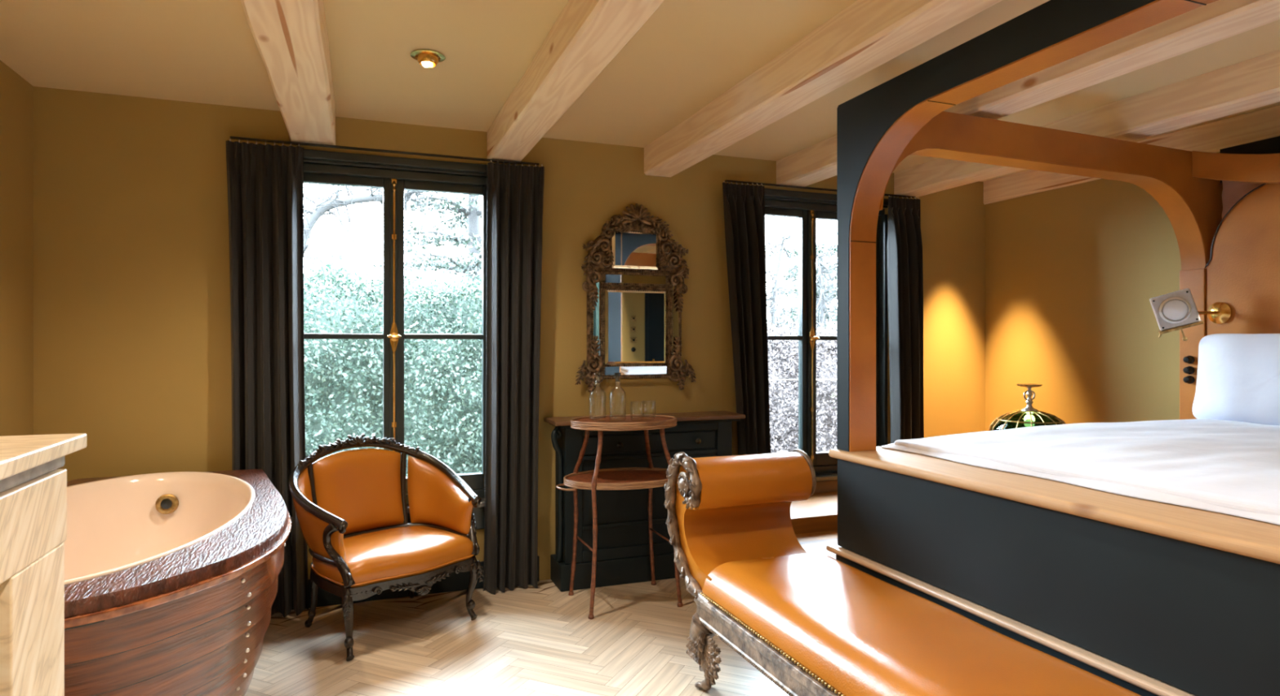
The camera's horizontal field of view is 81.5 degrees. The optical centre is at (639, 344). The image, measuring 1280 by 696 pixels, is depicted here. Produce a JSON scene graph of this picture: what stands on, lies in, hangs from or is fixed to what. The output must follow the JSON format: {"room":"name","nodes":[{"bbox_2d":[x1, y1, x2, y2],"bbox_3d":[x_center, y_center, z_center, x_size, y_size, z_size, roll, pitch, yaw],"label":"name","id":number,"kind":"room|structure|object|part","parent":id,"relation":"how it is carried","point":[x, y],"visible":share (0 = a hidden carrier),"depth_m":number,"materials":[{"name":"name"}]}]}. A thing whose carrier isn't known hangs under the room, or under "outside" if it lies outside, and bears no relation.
{"room":"hotel room","nodes":[
{"label":"hotel room","id":0,"kind":"room"},
{"bbox_2d":[0,60,33,436],"bbox_3d":[-1.869,0.138,0.584,0.200,3.125,6.220,0,0,-21],"label":"wall","id":1,"kind":"structure","parent":0,"point":[16,94],"depth_m":3.34,"materials":[{"name":"paint"}]},
{"bbox_2d":[33,86,985,581],"bbox_3d":[-0.197,0.138,4.728,6.270,3.125,0.340,0,0,-21],"label":"wall","id":2,"kind":"structure","parent":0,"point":[132,315],"depth_m":3.79,"materials":[{"name":"paint"}]},
{"bbox_2d":[230,136,538,165],"bbox_3d":[-1.325,-1.041,4.023,1.580,0.010,0.018,0,0,-21],"label":"track","id":3,"kind":"object","parent":2,"relation":"attached to","point":[231,137],"visible":1,"depth_m":3.99,"materials":[{"name":"black plastic"}]},
{"bbox_2d":[225,138,308,617],"bbox_3d":[-1.908,0.178,3.805,0.382,2.433,0.156,0,0,-21],"label":"curtain","id":4,"kind":"object","parent":3,"relation":"hanging from","point":[265,183],"visible":0.78,"depth_m":3.81,"materials":[{"name":"black fabric"}]},
{"bbox_2d":[483,160,544,595],"bbox_3d":[-0.716,0.178,4.240,0.351,2.434,0.137,0,0,-21],"label":"curtain","id":5,"kind":"object","parent":3,"relation":"hanging from","point":[515,193],"visible":1,"depth_m":4.24,"materials":[{"name":"black fabric"}]},
{"bbox_2d":[289,149,487,546],"bbox_3d":[-1.375,0.015,4.155,1.280,2.090,0.195,0,0,-21],"label":"window","id":6,"kind":"structure","parent":2,"relation":"attached to","point":[393,175],"depth_m":4.17,"materials":[{"name":"paint"}]},
{"bbox_3d":[-1.654,-0.050,4.108,0.546,1.800,0.055,0,0,-21],"label":"sash","id":7,"kind":"part","parent":6,"relation":"part of","materials":[{"name":"paint"}]},
{"bbox_3d":[-1.361,0.917,4.117,1.280,0.036,0.114,0,0,-21],"label":"sill","id":8,"kind":"part","parent":6,"relation":"part of","materials":[{"name":"paint"}]},
{"bbox_3d":[-1.366,-0.040,4.130,0.074,0.170,0.052,0,0,-21],"label":"handle","id":9,"kind":"part","parent":6,"relation":"part of","materials":[{"name":"gold metal"}]},
{"bbox_3d":[-1.136,-0.050,4.305,0.546,1.800,0.055,0,0,-21],"label":"sash","id":10,"kind":"part","parent":6,"relation":"part of","materials":[{"name":"glass"}]},
{"bbox_2d":[277,555,539,612],"bbox_3d":[-1.736,1.325,3.952,2.440,0.150,0.018,0,0,-21],"label":"baseboard","id":11,"kind":"structure","parent":2,"relation":"attached to","point":[455,582],"depth_m":4.12,"materials":[{"name":"paint"}]},
{"bbox_2d":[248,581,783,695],"bbox_3d":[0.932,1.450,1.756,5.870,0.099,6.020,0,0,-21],"label":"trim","id":12,"kind":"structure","parent":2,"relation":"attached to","point":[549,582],"depth_m":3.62,"materials":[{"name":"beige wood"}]},
{"bbox_2d":[575,203,696,392],"bbox_3d":[-0.021,-0.288,4.575,0.792,1.159,0.070,0,0,-21],"label":"ornate mirror","id":13,"kind":"object","parent":2,"relation":"attached to","point":[635,286],"visible":1,"depth_m":4.58,"materials":[{"name":"brown metal"}]},
{"bbox_3d":[-0.267,-0.165,4.495,0.053,0.470,0.013,0,0,-21],"label":"glass","id":14,"kind":"part","parent":13,"relation":"part of","materials":[{"name":"silver mirror"}]},
{"bbox_2d":[611,229,658,270],"bbox_3d":[-0.028,-0.583,4.585,0.305,0.235,0.013,0,0,-21],"label":"mirror glass","id":15,"kind":"object","parent":13,"relation":"attached to","point":[631,249],"depth_m":4.58,"materials":[{"name":"clear mirror"}]},
{"bbox_3d":[-0.027,-0.400,4.590,0.400,0.050,0.008,0,0,-21],"label":"cross glass","id":16,"kind":"part","parent":13,"relation":"part of","materials":[{"name":"clear mirror"}]},
{"bbox_2d":[604,288,666,364],"bbox_3d":[-0.023,-0.105,4.587,0.405,0.460,0.013,0,0,-21],"label":"mirror glass","id":17,"kind":"object","parent":13,"relation":"attached to","point":[636,319],"depth_m":4.58,"materials":[{"name":"silver mirror"}]},
{"bbox_3d":[-0.025,0.163,4.592,0.435,0.050,0.008,0,0,-21],"label":"glass","id":18,"kind":"part","parent":13,"relation":"part of","materials":[{"name":"silver mirror"}]},
{"bbox_3d":[0.222,-0.165,4.680,0.052,0.470,0.013,0,0,-21],"label":"glass","id":19,"kind":"part","parent":13,"relation":"part of","materials":[{"name":"silver mirror"}]},
{"bbox_2d":[724,179,915,198],"bbox_3d":[1.246,-1.041,4.999,1.500,0.010,0.018,0,0,-21],"label":"track","id":20,"kind":"object","parent":2,"relation":"attached to","point":[726,180],"visible":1,"depth_m":4.90,"materials":[{"name":"black plastic"}]},
{"bbox_2d":[722,181,770,455],"bbox_3d":[0.701,-0.020,4.775,0.381,2.039,0.170,0,0,-21],"label":"curtain","id":21,"kind":"object","parent":20,"relation":"hanging from","point":[744,206],"visible":0.84,"depth_m":4.75,"materials":[{"name":"black fabric"}]},
{"bbox_2d":[886,195,924,444],"bbox_3d":[1.881,-0.020,5.223,0.327,2.039,0.170,0,0,-21],"label":"curtain","id":22,"kind":"object","parent":20,"relation":"hanging from","point":[904,258],"visible":0.84,"depth_m":5.18,"materials":[{"name":"black fabric"}]},
{"bbox_2d":[764,188,888,493],"bbox_3d":[1.186,0.015,5.128,1.280,2.090,0.195,0,0,-21],"label":"window","id":23,"kind":"structure","parent":2,"relation":"attached to","point":[808,207],"depth_m":5.15,"materials":[{"name":"paint"}]},
{"bbox_3d":[0.908,-0.469,5.081,0.442,0.822,0.004,0,0,-21],"label":"pane","id":24,"kind":"part","parent":23,"relation":"part of","materials":[{"name":"clear glass"}]},
{"bbox_3d":[0.908,-0.050,5.081,0.546,1.800,0.055,0,0,-21],"label":"sash","id":25,"kind":"part","parent":23,"relation":"part of","materials":[{"name":"paint"}]},
{"bbox_3d":[1.196,-0.040,5.103,0.074,0.170,0.052,0,0,-21],"label":"handle","id":26,"kind":"part","parent":23,"relation":"part of","materials":[{"name":"gold metal"}]},
{"bbox_3d":[1.426,-0.050,5.278,0.546,1.800,0.055,0,0,-21],"label":"sash","id":27,"kind":"part","parent":23,"relation":"part of","materials":[{"name":"paint"}]},
{"bbox_3d":[1.201,0.917,5.090,1.280,0.036,0.114,0,0,-21],"label":"sill","id":28,"kind":"part","parent":23,"relation":"part of","materials":[{"name":"paint"}]},
{"bbox_2d":[244,577,789,695],"bbox_3d":[0.932,1.400,1.756,5.870,0.001,6.020,0,0,-21],"label":"floor","id":29,"kind":"structure","parent":0,"point":[649,662],"depth_m":3.43,"materials":[{"name":"brown wood"}]},
{"bbox_2d":[0,433,87,695],"bbox_3d":[-0.848,0.779,0.579,0.265,1.239,1.525,0,0,-21],"label":"cabinet","id":30,"kind":"object","parent":29,"relation":"on","point":[33,490],"visible":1,"depth_m":1.16,"materials":[{"name":"wood"}]},
{"bbox_3d":[-0.861,0.201,0.580,0.242,0.028,1.455,0,0,-21],"label":"bed moulding","id":31,"kind":"part","parent":30,"relation":"part of","materials":[{"name":"beige wood"}]},
{"bbox_2d":[0,433,87,479],"bbox_3d":[-0.848,0.173,0.579,0.265,0.027,1.525,0,0,-21],"label":"countertop","id":32,"kind":"structure","parent":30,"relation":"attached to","point":[20,455],"depth_m":1.18,"materials":[{"name":"wood"}]},
{"bbox_2d":[64,469,291,695],"bbox_3d":[-1.887,1.004,2.630,1.212,0.792,2.024,0,0,-21],"label":"bathtub","id":33,"kind":"object","parent":29,"relation":"on","point":[171,579],"visible":0.91,"depth_m":2.29,"materials":[{"name":"brown wood"}]},
{"bbox_2d":[64,471,254,585],"bbox_3d":[-1.915,0.859,2.675,0.921,0.502,1.852,0,0,-21],"label":"basin","id":34,"kind":"object","parent":33,"relation":"in","point":[174,528],"depth_m":3.31,"materials":[{"name":"beige ceramic"}]},
{"bbox_2d":[288,433,484,662],"bbox_3d":[-1.261,0.938,3.703,0.698,0.928,0.858,0,0,42],"label":"armchair","id":35,"kind":"object","parent":29,"relation":"on","point":[350,506],"visible":1,"depth_m":3.74,"materials":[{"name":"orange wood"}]},
{"bbox_3d":[-1.603,1.230,3.639,0.106,0.328,0.050,0,0,26],"label":"leg","id":36,"kind":"part","parent":35,"relation":"part of","materials":[{"name":"black wood"}]},
{"bbox_2d":[292,467,346,561],"bbox_3d":[-1.513,0.797,3.460,0.145,0.367,0.523,0,0,-40],"label":"armrest","id":37,"kind":"object","parent":35,"relation":"on","point":[322,534],"depth_m":3.38,"materials":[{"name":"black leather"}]},
{"bbox_3d":[-1.292,1.227,3.286,0.058,0.351,0.112,0,0,-17],"label":"leg","id":38,"kind":"part","parent":35,"relation":"part of","materials":[{"name":"black wood"}]},
{"bbox_2d":[312,448,404,534],"bbox_3d":[-1.463,0.763,3.886,0.135,0.416,0.485,0,0,42],"label":"cushion","id":39,"kind":"object","parent":35,"relation":"on","point":[364,488],"depth_m":3.87,"materials":[{"name":"leather"}]},
{"bbox_3d":[-1.289,0.647,3.729,0.621,0.346,0.858,0,0,42],"label":"rail","id":40,"kind":"part","parent":35,"relation":"part of","materials":[{"name":"black wood"}]},
{"bbox_3d":[-1.272,0.985,3.713,0.480,0.034,0.714,0,0,42],"label":"rail","id":41,"kind":"part","parent":35,"relation":"part of","materials":[{"name":"orange leather"}]},
{"bbox_3d":[-1.227,1.017,3.672,0.557,0.142,0.700,0,0,42],"label":"seat","id":42,"kind":"part","parent":35,"relation":"part of","materials":[{"name":"orange leather"}]},
{"bbox_3d":[-1.218,1.128,3.664,0.584,0.100,0.706,0,0,42],"label":"seat rail","id":43,"kind":"part","parent":35,"relation":"part of","materials":[{"name":"black wood"}]},
{"bbox_3d":[-1.230,1.230,4.050,0.050,0.328,0.106,0,0,-33],"label":"leg","id":44,"kind":"part","parent":35,"relation":"part of","materials":[{"name":"black wood"}]},
{"bbox_2d":[407,455,473,534],"bbox_3d":[-1.044,0.797,3.978,0.523,0.367,0.145,0,0,34],"label":"cushion","id":45,"kind":"object","parent":35,"relation":"on","point":[439,500],"depth_m":4.00,"materials":[{"name":"leather"}]},
{"bbox_3d":[-0.849,1.227,3.775,0.112,0.351,0.058,0,0,12],"label":"leg","id":46,"kind":"part","parent":35,"relation":"part of","materials":[{"name":"black wood"}]},
{"bbox_2d":[555,414,683,619],"bbox_3d":[-0.105,0.902,4.045,0.716,0.994,0.463,0,0,-23],"label":"side table","id":47,"kind":"object","parent":29,"relation":"on","point":[651,477],"visible":0.88,"depth_m":3.99,"materials":[{"name":"wood"}]},
{"bbox_3d":[-0.337,0.921,4.127,0.133,0.955,0.038,0,0,23],"label":"leg","id":48,"kind":"part","parent":47,"relation":"part of","materials":[{"name":"wood"}]},
{"bbox_3d":[-0.225,0.921,3.833,0.038,0.955,0.133,0,0,25],"label":"leg","id":49,"kind":"part","parent":47,"relation":"part of","materials":[{"name":"wood"}]},
{"bbox_2d":[566,470,667,483],"bbox_3d":[-0.085,0.737,4.054,0.658,0.017,0.449,0,0,-21],"label":"shelf","id":50,"kind":"object","parent":47,"relation":"attached to","point":[604,476],"depth_m":4.07,"materials":[{"name":"wood"}]},
{"bbox_3d":[0.055,0.921,4.276,0.038,0.955,0.132,0,0,25],"label":"leg","id":51,"kind":"part","parent":47,"relation":"part of","materials":[{"name":"wood"}]},
{"bbox_3d":[0.167,0.921,3.981,0.132,0.955,0.038,0,0,23],"label":"leg","id":52,"kind":"part","parent":47,"relation":"part of","materials":[{"name":"wood"}]},
{"bbox_2d":[543,411,745,591],"bbox_3d":[0.041,0.916,4.489,1.206,0.965,0.274,0,0,-21],"label":"base cabinet","id":53,"kind":"object","parent":29,"relation":"on","point":[623,548],"visible":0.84,"depth_m":4.34,"materials":[{"name":"paint"}]},
{"bbox_3d":[-0.119,0.585,4.311,0.036,0.035,0.031,0,0,-21],"label":"knob","id":54,"kind":"part","parent":53,"relation":"part of","materials":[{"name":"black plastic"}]},
{"bbox_3d":[0.071,1.052,4.403,0.859,0.025,0.016,0,0,-21],"label":"rail","id":55,"kind":"part","parent":53,"relation":"part of","materials":[{"name":"paint"}]},
{"bbox_3d":[0.071,1.218,4.403,0.859,0.065,0.016,0,0,-21],"label":"rail","id":56,"kind":"part","parent":53,"relation":"part of","materials":[{"name":"paint"}]},
{"bbox_3d":[0.040,0.468,4.499,1.150,0.014,0.254,0,0,-21],"label":"cornice","id":57,"kind":"part","parent":53,"relation":"part of","materials":[{"name":"paint"}]},
{"bbox_3d":[0.071,0.500,4.403,0.859,0.050,0.016,0,0,-21],"label":"rail","id":58,"kind":"part","parent":53,"relation":"part of","materials":[{"name":"paint"}]},
{"bbox_3d":[0.071,0.657,4.403,0.859,0.025,0.016,0,0,-21],"label":"rail","id":59,"kind":"part","parent":53,"relation":"part of","materials":[{"name":"paint"}]},
{"bbox_3d":[0.070,0.584,4.406,0.830,0.103,0.012,0,0,-21],"label":"drawer","id":60,"kind":"part","parent":53,"relation":"part of","materials":[{"name":"paint"}]},
{"bbox_3d":[0.349,0.585,4.489,0.036,0.035,0.031,0,0,-21],"label":"knob","id":61,"kind":"part","parent":53,"relation":"part of","materials":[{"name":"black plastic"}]},
{"bbox_2d":[790,491,837,559],"bbox_3d":[1.728,1.204,4.422,2.482,0.389,1.550,0,0,-21],"label":"platform","id":62,"kind":"object","parent":29,"relation":"on","point":[814,520],"visible":0.02,"depth_m":4.36,"materials":[{"name":"beige wood"}]},
{"bbox_3d":[2.394,0.904,4.568,0.430,0.391,0.430,0,0,-21],"label":"nightstand","id":63,"kind":"object","parent":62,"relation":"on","visible":0},
{"bbox_2d":[988,383,1066,431],"bbox_3d":[2.394,0.475,4.568,0.459,0.464,0.459,0,0,-21],"label":"table lamp","id":64,"kind":"object","parent":63,"relation":"on","point":[1028,416],"visible":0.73,"depth_m":4.50,"materials":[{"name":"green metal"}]},
{"bbox_3d":[2.373,0.318,4.560,0.048,0.069,0.009,0,0,-21],"label":"scroll arm","id":65,"kind":"part","parent":64,"relation":"part of","materials":[{"name":"silver metal"}]},
{"bbox_3d":[2.394,0.483,4.568,0.450,0.141,0.450,0,0,-21],"label":"lamp shade","id":66,"kind":"part","parent":64,"relation":"part of","materials":[{"name":"green glass"}]},
{"bbox_3d":[2.394,0.340,4.568,0.100,0.148,0.100,0,0,-21],"label":"stem","id":67,"kind":"part","parent":64,"relation":"part of","materials":[{"name":"silver metal"}]},
{"bbox_2d":[663,448,1141,695],"bbox_3d":[0.880,0.933,2.131,0.667,0.931,2.826,0,0,-21],"label":"bench","id":68,"kind":"object","parent":29,"relation":"on","point":[814,624],"visible":1,"depth_m":2.62,"materials":[{"name":"orange leather"}]},
{"bbox_3d":[0.280,1.213,2.946,0.125,0.370,0.236,0,0,-21],"label":"leg","id":69,"kind":"part","parent":68,"relation":"part of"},
{"bbox_3d":[0.634,1.074,2.038,0.057,0.102,2.160,0,0,-21],"label":"seat rail","id":70,"kind":"part","parent":68,"relation":"part of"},
{"bbox_3d":[0.626,1.016,2.030,0.013,0.013,2.123,0,0,-21],"label":"nailhead trim","id":71,"kind":"part","parent":68,"relation":"part of","materials":[{"name":"gold metal"}]},
{"bbox_3d":[0.898,0.967,2.138,0.573,0.136,2.120,0,0,-21],"label":"seat","id":72,"kind":"part","parent":68,"relation":"part of","materials":[{"name":"orange leather"}]},
{"bbox_2d":[826,0,1279,695],"bbox_3d":[2.274,0.184,2.712,2.373,2.429,2.015,0,0,-21],"label":"bed","id":73,"kind":"object","parent":29,"relation":"on","point":[1145,597],"visible":0.73,"depth_m":2.54,"materials":[{"name":"paint"}]},
{"bbox_3d":[1.257,-0.288,2.323,0.126,1.484,1.950,0,0,-21],"label":"foot frame","id":74,"kind":"part","parent":73,"relation":"part of","materials":[{"name":"paint"}]},
{"bbox_3d":[2.033,-0.287,3.590,2.200,1.482,0.120,0,0,-21],"label":"frame","id":75,"kind":"part","parent":73,"relation":"part of","materials":[{"name":"wood"}]},
{"bbox_3d":[2.279,0.681,2.711,2.313,0.379,1.950,0,0,-21],"label":"panel","id":76,"kind":"part","parent":73,"relation":"part of","materials":[{"name":"paint"}]},
{"bbox_2d":[880,418,1279,524],"bbox_3d":[2.303,0.403,2.723,1.960,0.097,1.899,0,0,-21],"label":"duvet","id":77,"kind":"object","parent":73,"relation":"on","point":[1234,459],"visible":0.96,"depth_m":2.62,"materials":[{"name":"white fabric"}]},
{"bbox_2d":[1191,333,1279,426],"bbox_3d":[2.950,0.168,3.404,0.210,0.441,0.751,0,0,-19],"label":"pillow","id":78,"kind":"object","parent":77,"relation":"on","point":[1238,375],"visible":0.97,"depth_m":3.51,"materials":[{"name":"white fabric"}]},
{"bbox_3d":[2.328,0.435,2.729,1.950,0.040,1.810,0,0,-21],"label":"mattress","id":79,"kind":"part","parent":73,"relation":"part of","materials":[{"name":"white fabric"}]},
{"bbox_2d":[1149,288,1231,341],"bbox_3d":[2.821,-0.151,3.813,0.353,0.270,0.119,0,0,8],"label":"light","id":80,"kind":"object","parent":73,"relation":"attached to","point":[1177,310],"visible":1,"depth_m":3.80,"materials":[{"name":"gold metal"}]},
{"bbox_3d":[2.876,-0.165,3.789,0.173,0.029,0.035,0,0,1],"label":"arm","id":81,"kind":"part","parent":80,"relation":"part of","materials":[{"name":"gold metal"}]},
{"bbox_2d":[1179,268,1206,419],"bbox_3d":[2.905,0.029,3.922,0.060,0.849,0.128,0,0,-21],"label":"bedpost","id":82,"kind":"object","parent":73,"relation":"attached to","point":[1193,279],"depth_m":3.92,"materials":[{"name":"orange wood"}]},
{"bbox_3d":[3.197,-0.859,3.060,0.110,0.278,1.696,0,0,-21],"label":"head rail","id":83,"kind":"part","parent":73,"relation":"part of","materials":[{"name":"wood"}]},
{"bbox_3d":[3.275,-0.173,3.090,0.062,1.254,1.694,0,0,-21],"label":"headboard","id":84,"kind":"part","parent":73,"relation":"part of","materials":[{"name":"leather"}]},
{"bbox_3d":[3.365,-0.938,3.124,0.030,0.175,1.690,0,0,-21],"label":"head panel","id":85,"kind":"part","parent":73,"relation":"part of","materials":[{"name":"paint"}]},
{"bbox_2d":[614,373,621,382],"bbox_3d":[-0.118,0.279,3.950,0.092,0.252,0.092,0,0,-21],"label":"stopper","id":86,"kind":"object","parent":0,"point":[617,375],"visible":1,"depth_m":3.94,"materials":[{"name":"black glass"}]},
{"bbox_2d":[0,0,1279,182],"bbox_3d":[0.932,-1.325,1.756,5.870,0.200,6.020,0,0,-21],"label":"ceiling","id":87,"kind":"structure","parent":0,"point":[687,54],"depth_m":3.19,"materials":[{"name":"paint"}]},
{"bbox_2d":[240,0,335,145],"bbox_3d":[-0.674,-1.139,1.145,0.232,0.172,6.016,0,0,-21],"label":"ceiling beam","id":88,"kind":"structure","parent":87,"relation":"attached to","point":[291,37],"depth_m":2.78,"materials":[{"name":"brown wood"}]},
{"bbox_2d":[410,48,444,67],"bbox_3d":[-0.898,-1.199,3.148,0.143,0.051,0.143,0,0,-21],"label":"ceiling spotlight","id":89,"kind":"object","parent":87,"relation":"attached to","point":[426,58],"visible":1,"depth_m":3.12,"materials":[{"name":"gold metal"}]},
{"bbox_3d":[-0.906,-1.191,3.145,0.034,0.036,0.034,0,0,-43],"label":"bulb","id":90,"kind":"part","parent":89,"relation":"part of","materials":[{"name":"white glass"}]},
{"bbox_2d":[487,0,664,164],"bbox_3d":[0.278,-1.138,1.507,0.201,0.172,6.016,0,0,-21],"label":"ceiling beam","id":91,"kind":"structure","parent":87,"relation":"attached to","point":[586,35],"depth_m":2.90,"materials":[{"name":"brown wood"}]},
{"bbox_2d":[644,0,1002,177],"bbox_3d":[1.183,-1.138,1.851,0.205,0.172,6.016,0,0,-21],"label":"ceiling beam","id":92,"kind":"structure","parent":87,"relation":"attached to","point":[865,35],"depth_m":2.97,"materials":[{"name":"brown wood"}]},
{"bbox_2d":[776,0,1279,188],"bbox_3d":[2.071,-1.138,2.188,0.206,0.172,6.016,0,0,-21],"label":"ceiling beam","id":93,"kind":"structure","parent":87,"relation":"attached to","point":[1220,20],"depth_m":2.85,"materials":[{"name":"brown wood"}]},
{"bbox_2d":[893,49,1279,197],"bbox_3d":[2.970,-1.139,2.530,0.200,0.172,6.016,0,0,-21],"label":"ceiling beam","id":94,"kind":"structure","parent":87,"relation":"attached to","point":[1253,83],"depth_m":3.58,"materials":[{"name":"brown wood"}]},
{"bbox_2d":[983,105,1279,204],"bbox_3d":[3.666,-1.139,2.794,0.019,0.172,6.016,0,0,-21],"label":"ceiling beam","id":95,"kind":"structure","parent":87,"relation":"attached to","point":[1263,124],"depth_m":4.21,"materials":[{"name":"brown wood"}]},
{"bbox_2d":[985,151,1219,431],"bbox_3d":[3.805,0.138,2.740,0.200,3.125,6.220,0,0,-21],"label":"wall","id":96,"kind":"structure","parent":0,"point":[1073,273],"depth_m":4.86,"materials":[{"name":"paint"}]},
{"label":"outside","id":97,"kind":"structure","parent":0,"visible":0},
{"bbox_3d":[-6.808,2.650,32.003,38.000,0.100,55.330,0,0,-21],"label":"ground","id":98,"kind":"structure","parent":97,"visible":0},
{"bbox_2d":[303,183,475,277],"bbox_3d":[-3.925,-0.265,10.401,3.544,5.742,1.805,0,0,-14],"label":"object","id":99,"kind":"object","parent":98,"relation":"on","point":[313,215],"visible":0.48,"depth_m":10.37,"materials":[{"name":"white plant"}]},
{"bbox_2d":[303,251,481,476],"bbox_3d":[-2.690,0.828,7.359,7.052,3.586,1.991,0,0,-21],"label":"hedge","id":100,"kind":"object","parent":98,"relation":"on","point":[344,378],"visible":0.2,"depth_m":7.11,"materials":[{"name":"green plant"}]},
{"bbox_2d":[346,191,481,302],"bbox_3d":[-3.114,-1.108,13.254,4.175,7.424,4.951,0,0,-3],"label":"bare tree","id":101,"kind":"object","parent":98,"relation":"on","point":[471,215],"visible":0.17,"depth_m":13.28,"materials":[{"name":"white plant"}]},
{"bbox_2d":[765,216,826,334],"bbox_3d":[2.323,0.069,12.813,1.735,5.070,2.334,0,0,26],"label":"bare tree","id":102,"kind":"object","parent":98,"relation":"on","point":[773,298],"visible":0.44,"depth_m":12.61,"materials":[{"name":"white plant"}]},
{"bbox_2d":[765,240,836,343],"bbox_3d":[4.099,0.153,16.720,3.014,4.906,3.288,0,0,-40],"label":"bare tree","id":103,"kind":"object","parent":98,"relation":"on","point":[791,314],"visible":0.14,"depth_m":16.44,"materials":[{"name":"white plant"}]},
{"bbox_2d":[767,318,836,453],"bbox_3d":[2.853,1.074,9.734,4.998,3.109,1.888,0,0,-21],"label":"hedge","id":104,"kind":"object","parent":98,"relation":"on","point":[783,355],"visible":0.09,"depth_m":9.03,"materials":[{"name":"white plant"}]},
{"bbox_2d":[775,226,836,334],"bbox_3d":[3.431,0.092,13.815,2.228,5.024,1.693,0,0,-21],"label":"bare tree","id":105,"kind":"object","parent":98,"relation":"on","point":[823,300],"visible":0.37,"depth_m":13.65,"materials":[{"name":"white plant"}]}
]}

